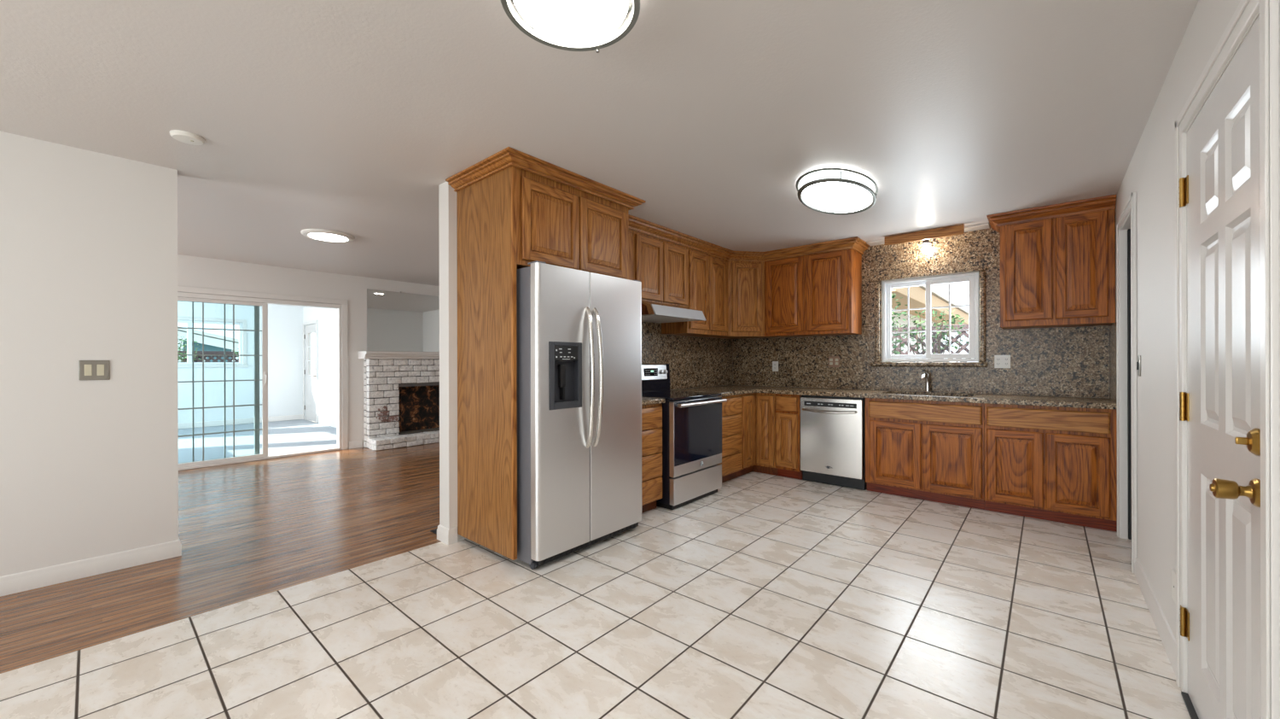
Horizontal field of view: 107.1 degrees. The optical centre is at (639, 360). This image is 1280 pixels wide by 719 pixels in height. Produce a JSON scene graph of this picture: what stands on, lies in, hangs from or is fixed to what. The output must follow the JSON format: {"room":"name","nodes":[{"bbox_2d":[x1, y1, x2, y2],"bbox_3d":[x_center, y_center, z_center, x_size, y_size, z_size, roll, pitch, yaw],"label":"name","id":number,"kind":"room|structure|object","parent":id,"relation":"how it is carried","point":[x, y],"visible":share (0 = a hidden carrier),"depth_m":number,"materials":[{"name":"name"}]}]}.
{"room":"kitchen","nodes":[
{"label":"kitchen","id":0,"kind":"room"},
{"bbox_2d":[0,131,178,575],"bbox_3d":[-4.379,0.015,1.366,0.120,2.430,4.356,0,0,41],"label":"wall","id":1,"kind":"structure","parent":0,"point":[89,468],"depth_m":2.68,"materials":[{"name":"white paint"}]},
{"bbox_2d":[0,537,181,596],"bbox_3d":[-4.340,1.179,1.409,0.148,0.100,4.270,0,0,41],"label":"baseboard","id":2,"kind":"structure","parent":1,"relation":"attached to","point":[14,583],"depth_m":2.69,"materials":[{"name":"white paint"}]},
{"bbox_2d":[78,360,110,379],"bbox_3d":[-3.133,0.053,2.713,0.010,0.114,0.116,0,0,41],"label":"light switch","id":3,"kind":"object","parent":1,"relation":"attached to","point":[88,369],"visible":1,"depth_m":2.71,"materials":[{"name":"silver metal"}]},
{"bbox_2d":[0,442,440,673],"bbox_3d":[-3.572,1.258,3.948,4.350,0.060,9.320,0,0,41],"label":"floor","id":4,"kind":"structure","parent":0,"point":[247,530],"depth_m":3.20,"materials":[{"name":"brown wood"}]},
{"bbox_2d":[358,350,439,450],"bbox_3d":[-3.135,0.546,7.322,0.489,1.363,2.065,0,0,41],"label":"fireplace","id":5,"kind":"object","parent":4,"relation":"on","point":[401,399],"visible":0.52,"depth_m":6.91,"materials":[{"name":"brick"}]},
{"bbox_2d":[430,528,436,534],"bbox_3d":[-1.411,1.219,3.385,0.160,0.008,0.115,0,0,41],"label":"floor vent","id":6,"kind":"object","parent":4,"relation":"in","point":[434,531],"visible":0.24,"depth_m":3.38,"materials":[{"name":"black metal"}]},
{"bbox_2d":[177,300,303,429],"bbox_3d":[-8.569,0.054,8.531,0.120,2.490,4.390,0,0,41],"label":"wall","id":7,"kind":"structure","parent":0,"point":[285,322],"depth_m":9.40,"materials":[{"name":"white paint"}]},
{"bbox_2d":[177,320,242,364],"bbox_3d":[-8.681,-0.341,8.394,0.070,0.814,2.489,0,0,41],"label":"window","id":8,"kind":"structure","parent":7,"relation":"in","point":[189,322],"depth_m":8.86,"materials":[{"name":"white plastic"}]},
{"bbox_2d":[177,315,247,367],"bbox_3d":[-8.623,-0.344,8.353,0.029,0.935,2.630,0,0,41],"label":"trim","id":9,"kind":"structure","parent":7,"relation":"attached to","point":[243,321],"depth_m":9.11,"materials":[{"name":"white paint"}]},
{"bbox_2d":[178,413,302,428],"bbox_3d":[-8.480,1.189,8.524,0.020,0.100,4.050,0,0,41],"label":"baseboard","id":10,"kind":"structure","parent":7,"relation":"attached to","point":[196,424],"depth_m":9.21,"materials":[{"name":"white paint"}]},
{"bbox_2d":[178,418,336,462],"bbox_3d":[-6.800,1.267,7.011,4.540,0.056,4.150,0,0,41],"label":"floor","id":11,"kind":"structure","parent":0,"point":[299,434],"depth_m":7.39,"materials":[{"name":"white concrete"}]},
{"bbox_2d":[177,254,439,449],"bbox_3d":[-5.223,0.017,5.367,0.120,2.430,9.320,0,0,41],"label":"wall","id":12,"kind":"structure","parent":0,"point":[192,270],"depth_m":6.43,"materials":[{"name":"white paint"}]},
{"bbox_2d":[177,291,341,470],"bbox_3d":[-4.771,0.226,5.865,0.152,2.007,1.859,0,0,41],"label":"door","id":13,"kind":"structure","parent":12,"relation":"in","point":[182,296],"depth_m":5.87,"materials":[{"name":"white paint"}]},
{"bbox_2d":[177,301,254,460],"bbox_3d":[-5.069,0.239,5.560,0.010,1.841,0.832,0,0,41],"label":"grille","id":14,"kind":"object","parent":13,"relation":"attached to","point":[191,301],"depth_m":5.54,"materials":[{"name":"grey metal"}]},
{"bbox_2d":[177,302,262,460],"bbox_3d":[-4.984,0.238,5.589,0.010,1.841,0.818,0,0,41],"label":"grille","id":15,"kind":"object","parent":13,"relation":"attached to","point":[257,305],"depth_m":5.75,"materials":[{"name":"grey metal"}]},
{"bbox_2d":[177,285,348,449],"bbox_3d":[-4.732,0.193,5.832,0.016,2.075,2.004,0,0,41],"label":"trim","id":16,"kind":"structure","parent":12,"relation":"attached to","point":[180,288],"depth_m":6.51,"materials":[{"name":"white paint"}]},
{"bbox_2d":[348,440,362,448],"bbox_3d":[-4.015,1.179,6.665,0.014,0.100,0.170,0,0,41],"label":"baseboard","id":17,"kind":"structure","parent":12,"relation":"attached to","point":[355,444],"depth_m":6.66,"materials":[{"name":"white paint"}]},
{"bbox_2d":[366,288,439,351],"bbox_3d":[-3.319,-0.596,7.478,0.012,0.903,1.835,0,0,41],"label":"mirror","id":18,"kind":"object","parent":12,"relation":"attached to","point":[396,321],"visible":0.52,"depth_m":7.14,"materials":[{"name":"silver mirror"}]},
{"bbox_2d":[303,306,336,427],"bbox_3d":[-5.433,0.047,8.649,4.480,2.490,0.120,0,0,41],"label":"wall","id":19,"kind":"structure","parent":0,"point":[326,317],"depth_m":9.12,"materials":[{"name":"white paint"}]},
{"bbox_2d":[303,323,316,421],"bbox_3d":[-6.793,0.242,9.745,0.842,1.985,0.098,0,0,41],"label":"door","id":20,"kind":"structure","parent":19,"relation":"in","point":[311,391],"depth_m":9.80,"materials":[{"name":"white paint"}]},
{"bbox_2d":[302,320,318,422],"bbox_3d":[-6.795,0.210,9.732,0.962,2.050,0.015,0,0,41],"label":"trim","id":21,"kind":"structure","parent":19,"relation":"attached to","point":[313,321],"depth_m":9.55,"materials":[{"name":"white paint"}]},
{"bbox_2d":[438,181,726,541],"bbox_3d":[-0.102,0.005,4.627,0.132,2.430,3.760,0,0,41],"label":"wall","id":22,"kind":"structure","parent":0,"point":[447,196],"depth_m":3.19,"materials":[{"name":"white paint"}]},
{"bbox_2d":[436,523,457,544],"bbox_3d":[-0.991,1.172,3.591,0.160,0.100,1.054,0,0,41],"label":"baseboard","id":23,"kind":"structure","parent":22,"relation":"attached to","point":[449,536],"depth_m":3.18,"materials":[{"name":"white paint"}]},
{"bbox_2d":[628,229,633,279],"bbox_3d":[-0.302,-0.792,4.018,0.359,0.825,0.374,0,0,41],"label":"upper cabinet","id":24,"kind":"object","parent":22,"relation":"attached to","point":[631,232],"visible":0.06,"depth_m":4.00,"materials":[{"name":"brown wood"}]},
{"bbox_2d":[633,230,687,307],"bbox_3d":[0.084,-0.864,4.465,0.359,0.683,0.804,0,0,41],"label":"upper cabinet","id":25,"kind":"object","parent":22,"relation":"attached to","point":[660,265],"visible":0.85,"depth_m":4.31,"materials":[{"name":"brown wood"}]},
{"bbox_2d":[641,300,706,322],"bbox_3d":[0.171,-0.450,4.396,0.559,0.140,0.764,0,0,41],"label":"range hood","id":26,"kind":"object","parent":22,"relation":"attached to","point":[651,311],"visible":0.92,"depth_m":4.22,"materials":[{"name":"silver metal"}]},
{"bbox_2d":[641,320,733,389],"bbox_3d":[0.308,-0.108,4.993,0.012,0.824,2.643,0,0,41],"label":"backsplash","id":27,"kind":"structure","parent":22,"relation":"attached to","point":[693,361],"depth_m":5.27,"materials":[{"name":"brown stone"}]},
{"bbox_2d":[661,247,728,337],"bbox_3d":[0.607,-0.741,5.072,0.359,0.930,0.794,0,0,41],"label":"upper cabinet","id":28,"kind":"object","parent":22,"relation":"attached to","point":[707,274],"visible":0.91,"depth_m":4.91,"materials":[{"name":"brown wood"}]},
{"bbox_2d":[709,260,771,338],"bbox_3d":[1.185,-0.743,5.541,0.602,0.930,0.666,0,0,41],"label":"upper cabinet","id":29,"kind":"object","parent":22,"relation":"attached to","point":[746,279],"visible":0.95,"depth_m":5.29,"materials":[{"name":"brown wood"}]},
{"bbox_2d":[628,214,869,261],"bbox_3d":[0.919,-1.165,4.701,2.938,0.090,1.018,0,0,-21],"label":"crown molding","id":30,"kind":"structure","parent":22,"relation":"attached to","point":[636,224],"depth_m":4.82,"materials":[{"name":"brown wood"}]},
{"bbox_2d":[0,471,1191,718],"bbox_3d":[-0.014,1.250,1.215,4.610,0.060,8.820,0,0,41],"label":"floor tile","id":31,"kind":"structure","parent":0,"point":[762,595],"depth_m":2.11,"materials":[{"name":"beige tile"}]},
{"bbox_2d":[445,146,645,559],"bbox_3d":[-0.623,-0.018,3.356,0.732,2.378,1.200,0,0,41],"label":"cabinet","id":32,"kind":"object","parent":31,"relation":"on","point":[515,208],"visible":0.98,"depth_m":2.99,"materials":[{"name":"brown wood"}]},
{"bbox_2d":[516,260,641,569],"bbox_3d":[-0.546,0.321,3.287,0.842,1.799,0.932,0,0,41],"label":"refrigerator","id":33,"kind":"object","parent":31,"relation":"on","point":[578,333],"visible":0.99,"depth_m":2.94,"materials":[{"name":"grey metal"}]},
{"bbox_2d":[641,402,662,512],"bbox_3d":[-0.171,0.784,3.929,0.642,0.873,0.402,0,0,41],"label":"base cabinet","id":34,"kind":"object","parent":31,"relation":"on","point":[651,414],"visible":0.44,"depth_m":3.75,"materials":[{"name":"brown wood"}]},
{"bbox_2d":[641,396,665,405],"bbox_3d":[-0.167,0.325,3.926,0.654,0.040,0.404,0,0,41],"label":"countertop","id":35,"kind":"structure","parent":34,"relation":"on","point":[645,400],"depth_m":3.77,"materials":[{"name":"brown stone"}]},
{"bbox_2d":[641,363,727,509],"bbox_3d":[0.267,0.622,4.320,0.793,1.190,0.752,0,0,41],"label":"range","id":36,"kind":"object","parent":31,"relation":"on","point":[691,421],"visible":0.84,"depth_m":4.04,"materials":[{"name":"metal"}]},
{"bbox_2d":[641,390,721,400],"bbox_3d":[0.240,0.312,4.343,0.724,0.021,0.752,0,0,41],"label":"cooktop","id":37,"kind":"object","parent":36,"relation":"in","point":[669,395],"depth_m":4.20,"materials":[{"name":"black glass"}]},
{"bbox_2d":[719,394,742,482],"bbox_3d":[0.642,0.782,4.875,0.642,0.873,0.560,0,0,41],"label":"base cabinet","id":38,"kind":"object","parent":31,"relation":"on","point":[731,462],"visible":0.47,"depth_m":4.71,"materials":[{"name":"brown wood"}]},
{"bbox_2d":[735,392,777,477],"bbox_3d":[1.201,0.781,5.367,0.846,0.873,0.912,0,0,41],"label":"base cabinet","id":39,"kind":"object","parent":31,"relation":"on","point":[758,413],"visible":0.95,"depth_m":5.02,"materials":[{"name":"brown wood"}]},
{"bbox_2d":[670,384,1116,408],"bbox_3d":[1.983,0.321,4.320,3.400,0.040,1.478,0,0,41],"label":"countertop","id":40,"kind":"structure","parent":39,"relation":"on","point":[726,390],"depth_m":4.25,"materials":[{"name":"brown stone"}]},
{"bbox_2d":[920,368,930,391],"bbox_3d":[2.715,0.189,4.491,0.070,0.218,0.201,0,0,41],"label":"faucet","id":41,"kind":"object","parent":40,"relation":"on","point":[926,375],"visible":1,"depth_m":4.52,"materials":[{"name":"silver metal"}]},
{"bbox_2d":[775,393,802,479],"bbox_3d":[1.713,0.780,5.110,0.263,0.873,0.634,0,0,41],"label":"base cabinet","id":42,"kind":"object","parent":31,"relation":"on","point":[788,406],"visible":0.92,"depth_m":4.87,"materials":[{"name":"red wood"}]},
{"bbox_2d":[800,395,865,489],"bbox_3d":[2.025,0.779,4.794,0.596,0.864,0.693,0,0,41],"label":"dishwasher","id":43,"kind":"object","parent":31,"relation":"on","point":[833,427],"visible":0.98,"depth_m":4.57,"materials":[{"name":"silver metal"}]},
{"bbox_2d":[865,397,984,509],"bbox_3d":[2.625,0.778,4.325,0.899,0.873,0.634,0,0,41],"label":"base cabinet","id":44,"kind":"object","parent":31,"relation":"on","point":[926,450],"visible":0.94,"depth_m":4.07,"materials":[{"name":"red wood"}]},
{"bbox_2d":[984,402,1117,531],"bbox_3d":[3.255,0.776,3.783,0.758,0.873,0.634,0,0,41],"label":"base cabinet","id":45,"kind":"object","parent":31,"relation":"on","point":[1055,463],"visible":0.95,"depth_m":3.53,"materials":[{"name":"red wood"}]},
{"bbox_2d":[0,0,1198,285],"bbox_3d":[-1.809,-1.266,2.439,9.120,0.120,9.540,0,0,41],"label":"ceiling","id":46,"kind":"structure","parent":0,"point":[351,117],"depth_m":2.22,"materials":[{"name":"white paint"}]},
{"bbox_2d":[169,129,205,145],"bbox_3d":[-2.426,-1.191,2.535,0.140,0.026,0.140,0,0,41],"label":"smoke detector","id":47,"kind":"object","parent":46,"relation":"attached to","point":[182,136],"visible":1,"depth_m":2.51,"materials":[{"name":"white plastic"}]},
{"bbox_2d":[300,228,354,242],"bbox_3d":[-2.978,-1.187,4.514,0.430,0.032,0.430,0,0,41],"label":"recessed light","id":48,"kind":"object","parent":46,"relation":"in","point":[323,235],"visible":1,"depth_m":4.44,"materials":[{"name":"white plastic"}]},
{"bbox_2d":[308,232,348,241],"bbox_3d":[-2.978,-1.176,4.514,0.336,0.011,0.336,0,0,41],"label":"diffuser","id":49,"kind":"object","parent":48,"relation":"attached to","point":[320,236],"depth_m":4.49,"materials":[{"name":"white plastic"}]},
{"bbox_2d":[500,0,639,52],"bbox_3d":[-0.216,-1.149,1.484,0.442,0.120,0.442,0,0,41],"label":"ceiling light","id":50,"kind":"object","parent":46,"relation":"attached to","point":[565,25],"visible":1,"depth_m":1.53,"materials":[{"name":"white plastic"}]},
{"bbox_2d":[513,0,628,41],"bbox_3d":[-0.216,-1.109,1.484,0.360,0.039,0.360,0,0,41],"label":"diffuser","id":51,"kind":"object","parent":50,"relation":"attached to","point":[550,20],"depth_m":1.52,"materials":[{"name":"white"}]},
{"bbox_2d":[795,167,878,215],"bbox_3d":[1.372,-1.162,3.283,0.473,0.102,0.885,0,0,41],"label":"ceiling light","id":52,"kind":"object","parent":46,"relation":"attached to","point":[838,192],"visible":1,"depth_m":3.14,"materials":[{"name":"white plastic"}]},
{"bbox_2d":[802,181,872,212],"bbox_3d":[1.372,-1.123,3.283,0.408,0.024,0.764,0,0,41],"label":"diffuser","id":53,"kind":"object","parent":52,"relation":"attached to","point":[822,196],"depth_m":3.22,"materials":[{"name":"white"}]},
{"bbox_2d":[884,224,964,245],"bbox_3d":[2.641,-1.173,4.416,0.644,0.084,0.022,0,0,41],"label":"valance board","id":54,"kind":"object","parent":46,"relation":"attached to","point":[955,229],"visible":1,"depth_m":4.39,"materials":[{"name":"brown wood"}]},
{"bbox_2d":[866,222,989,245],"bbox_3d":[2.738,-1.206,4.546,1.006,0.016,0.147,0,0,41],"label":"ceiling strip","id":55,"kind":"object","parent":46,"relation":"attached to","point":[976,227],"visible":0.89,"depth_m":4.30,"materials":[{"name":"white paint"}]},
{"bbox_2d":[920,238,930,251],"bbox_3d":[2.729,-1.119,4.510,0.100,0.157,0.100,0,0,41],"label":"lamp","id":56,"kind":"object","parent":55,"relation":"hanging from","point":[926,247],"visible":0.7,"depth_m":4.49,"materials":[{"name":"white glass"}]},
{"bbox_2d":[922,238,929,244],"bbox_3d":[2.729,-1.158,4.510,0.100,0.078,0.100,0,0,41],"label":"socket","id":57,"kind":"object","parent":56,"relation":"attached to","point":[925,241],"depth_m":4.49,"materials":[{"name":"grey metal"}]},
{"bbox_2d":[745,226,1109,397],"bbox_3d":[1.274,0.002,6.016,9.120,2.430,0.140,0,0,41],"label":"wall","id":58,"kind":"structure","parent":0,"point":[990,226],"depth_m":4.59,"materials":[{"name":"white paint"}]},
{"bbox_2d":[764,248,861,337],"bbox_3d":[1.866,-0.744,5.152,0.935,0.930,0.368,0,0,41],"label":"upper cabinet","id":59,"kind":"object","parent":58,"relation":"attached to","point":[820,293],"visible":0.95,"depth_m":4.96,"materials":[{"name":"red wood"}]},
{"bbox_2d":[733,226,1109,397],"bbox_3d":[2.466,-0.456,4.888,3.394,1.510,0.012,0,0,41],"label":"backsplash","id":60,"kind":"structure","parent":58,"relation":"attached to","point":[1062,361],"depth_m":4.48,"materials":[{"name":"brown stone"}]},
{"bbox_2d":[772,360,778,371],"bbox_3d":[1.607,0.064,5.614,0.074,0.119,0.010,0,0,41],"label":"wall outlet","id":61,"kind":"object","parent":60,"relation":"attached to","point":[775,363],"visible":1,"depth_m":5.61,"materials":[{"name":"white plastic"}]},
{"bbox_2d":[828,355,839,366],"bbox_3d":[2.123,0.008,5.169,0.117,0.118,0.010,0,0,41],"label":"wall outlet","id":62,"kind":"object","parent":60,"relation":"attached to","point":[834,361],"visible":1,"depth_m":5.17,"materials":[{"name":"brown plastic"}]},
{"bbox_2d":[994,354,1010,367],"bbox_3d":[3.232,0.006,4.214,0.114,0.118,0.010,0,0,41],"label":"wall outlet","id":63,"kind":"object","parent":60,"relation":"attached to","point":[1000,361],"visible":1,"depth_m":4.21,"materials":[{"name":"white plastic"}]},
{"bbox_2d":[869,266,989,366],"bbox_3d":[2.766,-0.398,4.583,0.997,0.908,0.058,0,0,41],"label":"trim","id":64,"kind":"structure","parent":58,"relation":"attached to","point":[982,273],"depth_m":4.48,"materials":[{"name":"brown stone"}]},
{"bbox_2d":[882,272,978,361],"bbox_3d":[2.837,-0.406,4.644,0.810,0.825,0.078,0,0,41],"label":"window","id":65,"kind":"structure","parent":58,"relation":"in","point":[973,277],"depth_m":4.61,"materials":[{"name":"white plastic"}]},
{"bbox_2d":[986,193,1116,329],"bbox_3d":[3.325,-0.749,3.857,0.765,0.934,0.428,0,0,41],"label":"upper cabinet","id":66,"kind":"object","parent":58,"relation":"attached to","point":[1057,261],"visible":1,"depth_m":3.70,"materials":[{"name":"red wood"}]},
{"bbox_2d":[1115,0,1240,638],"bbox_3d":[0.931,0.003,0.399,0.110,2.430,8.820,0,0,41],"label":"wall","id":67,"kind":"structure","parent":0,"point":[1150,172],"depth_m":2.12,"materials":[{"name":"white paint"}]},
{"bbox_2d":[1109,321,1116,401],"bbox_3d":[3.555,0.008,3.542,0.012,0.578,0.607,0,0,41],"label":"backsplash","id":68,"kind":"structure","parent":67,"relation":"attached to","point":[1112,327],"depth_m":3.55,"materials":[{"name":"brown stone"}]},
{"bbox_2d":[1116,192,1137,572],"bbox_3d":[3.116,0.124,2.954,0.132,2.178,0.778,0,0,41],"label":"trim","id":69,"kind":"structure","parent":67,"relation":"attached to","point":[1127,218],"depth_m":3.22,"materials":[{"name":"white paint"}]},
{"bbox_2d":[1127,228,1131,539],"bbox_3d":[3.354,0.158,3.209,0.059,2.102,0.070,0,0,41],"label":"door","id":70,"kind":"structure","parent":67,"relation":"in","point":[1129,398],"depth_m":3.20,"materials":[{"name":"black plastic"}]},
{"bbox_2d":[1136,354,1140,376],"bbox_3d":[2.749,0.026,2.605,0.012,0.115,0.065,0,0,41],"label":"light switch","id":71,"kind":"object","parent":67,"relation":"attached to","point":[1138,363],"visible":1,"depth_m":2.60,"materials":[{"name":"silver metal"}]},
{"bbox_2d":[1134,557,1175,674],"bbox_3d":[2.430,1.165,2.232,0.014,0.100,1.200,0,0,41],"label":"baseboard","id":72,"kind":"structure","parent":67,"relation":"attached to","point":[1167,637],"depth_m":2.15,"materials":[{"name":"white paint"}]},
{"bbox_2d":[1171,568,1175,603],"bbox_3d":[2.133,0.900,1.885,0.008,0.120,0.087,0,0,41],"label":"wall plate","id":73,"kind":"object","parent":67,"relation":"attached to","point":[1173,572],"visible":0.7,"depth_m":1.89,"materials":[{"name":"white plastic"}]},
{"bbox_2d":[1181,691,1198,718],"bbox_3d":[1.750,1.211,1.379,0.110,0.010,0.820,0,0,41],"label":"threshold","id":74,"kind":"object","parent":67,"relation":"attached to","point":[1185,695],"depth_m":1.65,"materials":[{"name":"black plastic"}]},
{"bbox_2d":[1178,15,1261,718],"bbox_3d":[1.714,0.189,1.425,0.116,2.030,0.848,0,0,41],"label":"door","id":75,"kind":"structure","parent":67,"relation":"in","point":[1220,406],"depth_m":1.35,"materials":[{"name":"white paint"}]},
{"bbox_2d":[1175,0,1279,718],"bbox_3d":[1.755,0.158,1.373,0.132,2.116,0.970,0,0,41],"label":"trim","id":76,"kind":"structure","parent":67,"relation":"attached to","point":[1247,12],"depth_m":1.06,"materials":[{"name":"white paint"}]},
{"label":"outside","id":77,"kind":"structure","parent":0,"visible":0},
{"bbox_3d":[-4.313,1.429,10.314,60.000,0.200,70.000,0,0,41],"label":"ground","id":78,"kind":"structure","parent":77,"visible":0},
{"bbox_2d":[177,334,201,361],"bbox_3d":[-9.399,0.408,9.604,0.610,1.873,0.696,0,0,41],"label":"bush","id":79,"kind":"object","parent":78,"relation":"on","point":[181,345],"visible":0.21,"depth_m":9.69,"materials":[{"name":"green plant"}]},
{"bbox_2d":[177,325,238,361],"bbox_3d":[-17.385,-0.212,12.492,6.350,3.140,10.850,0,0,41],"label":"neighbor house","id":80,"kind":"structure","parent":78,"relation":"on","point":[212,341],"depth_m":13.65,"materials":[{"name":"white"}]},
{"bbox_2d":[177,350,238,361],"bbox_3d":[-10.152,0.552,9.994,0.130,1.580,4.990,0,0,41],"label":"lattice fence","id":81,"kind":"object","parent":78,"relation":"on","point":[183,352],"visible":0.02,"depth_m":10.61,"materials":[{"name":"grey wood"}]},
{"bbox_2d":[891,287,907,354],"bbox_3d":[3.407,0.119,6.579,0.614,2.393,0.630,0,0,41],"label":"bush","id":82,"kind":"object","parent":78,"relation":"on","point":[896,352],"visible":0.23,"depth_m":6.46,"materials":[{"name":"green plant"}]},
{"bbox_2d":[891,285,968,354],"bbox_3d":[5.923,-0.518,11.955,3.180,3.650,9.550,0,0,41],"label":"house","id":83,"kind":"structure","parent":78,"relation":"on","point":[916,293],"depth_m":10.41,"materials":[{"name":"beige paint"}]},
{"bbox_2d":[891,323,978,361],"bbox_3d":[4.301,0.391,6.834,3.690,1.840,0.130,0,0,41],"label":"lattice fence","id":84,"kind":"object","parent":78,"relation":"on","point":[963,332],"visible":0.07,"depth_m":6.80,"materials":[{"name":"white wood"}]},
{"bbox_2d":[902,308,968,361],"bbox_3d":[3.962,0.312,6.337,0.833,2.005,0.544,0,0,41],"label":"bush","id":85,"kind":"object","parent":78,"relation":"on","point":[934,311],"visible":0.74,"depth_m":6.31,"materials":[{"name":"green plant"}]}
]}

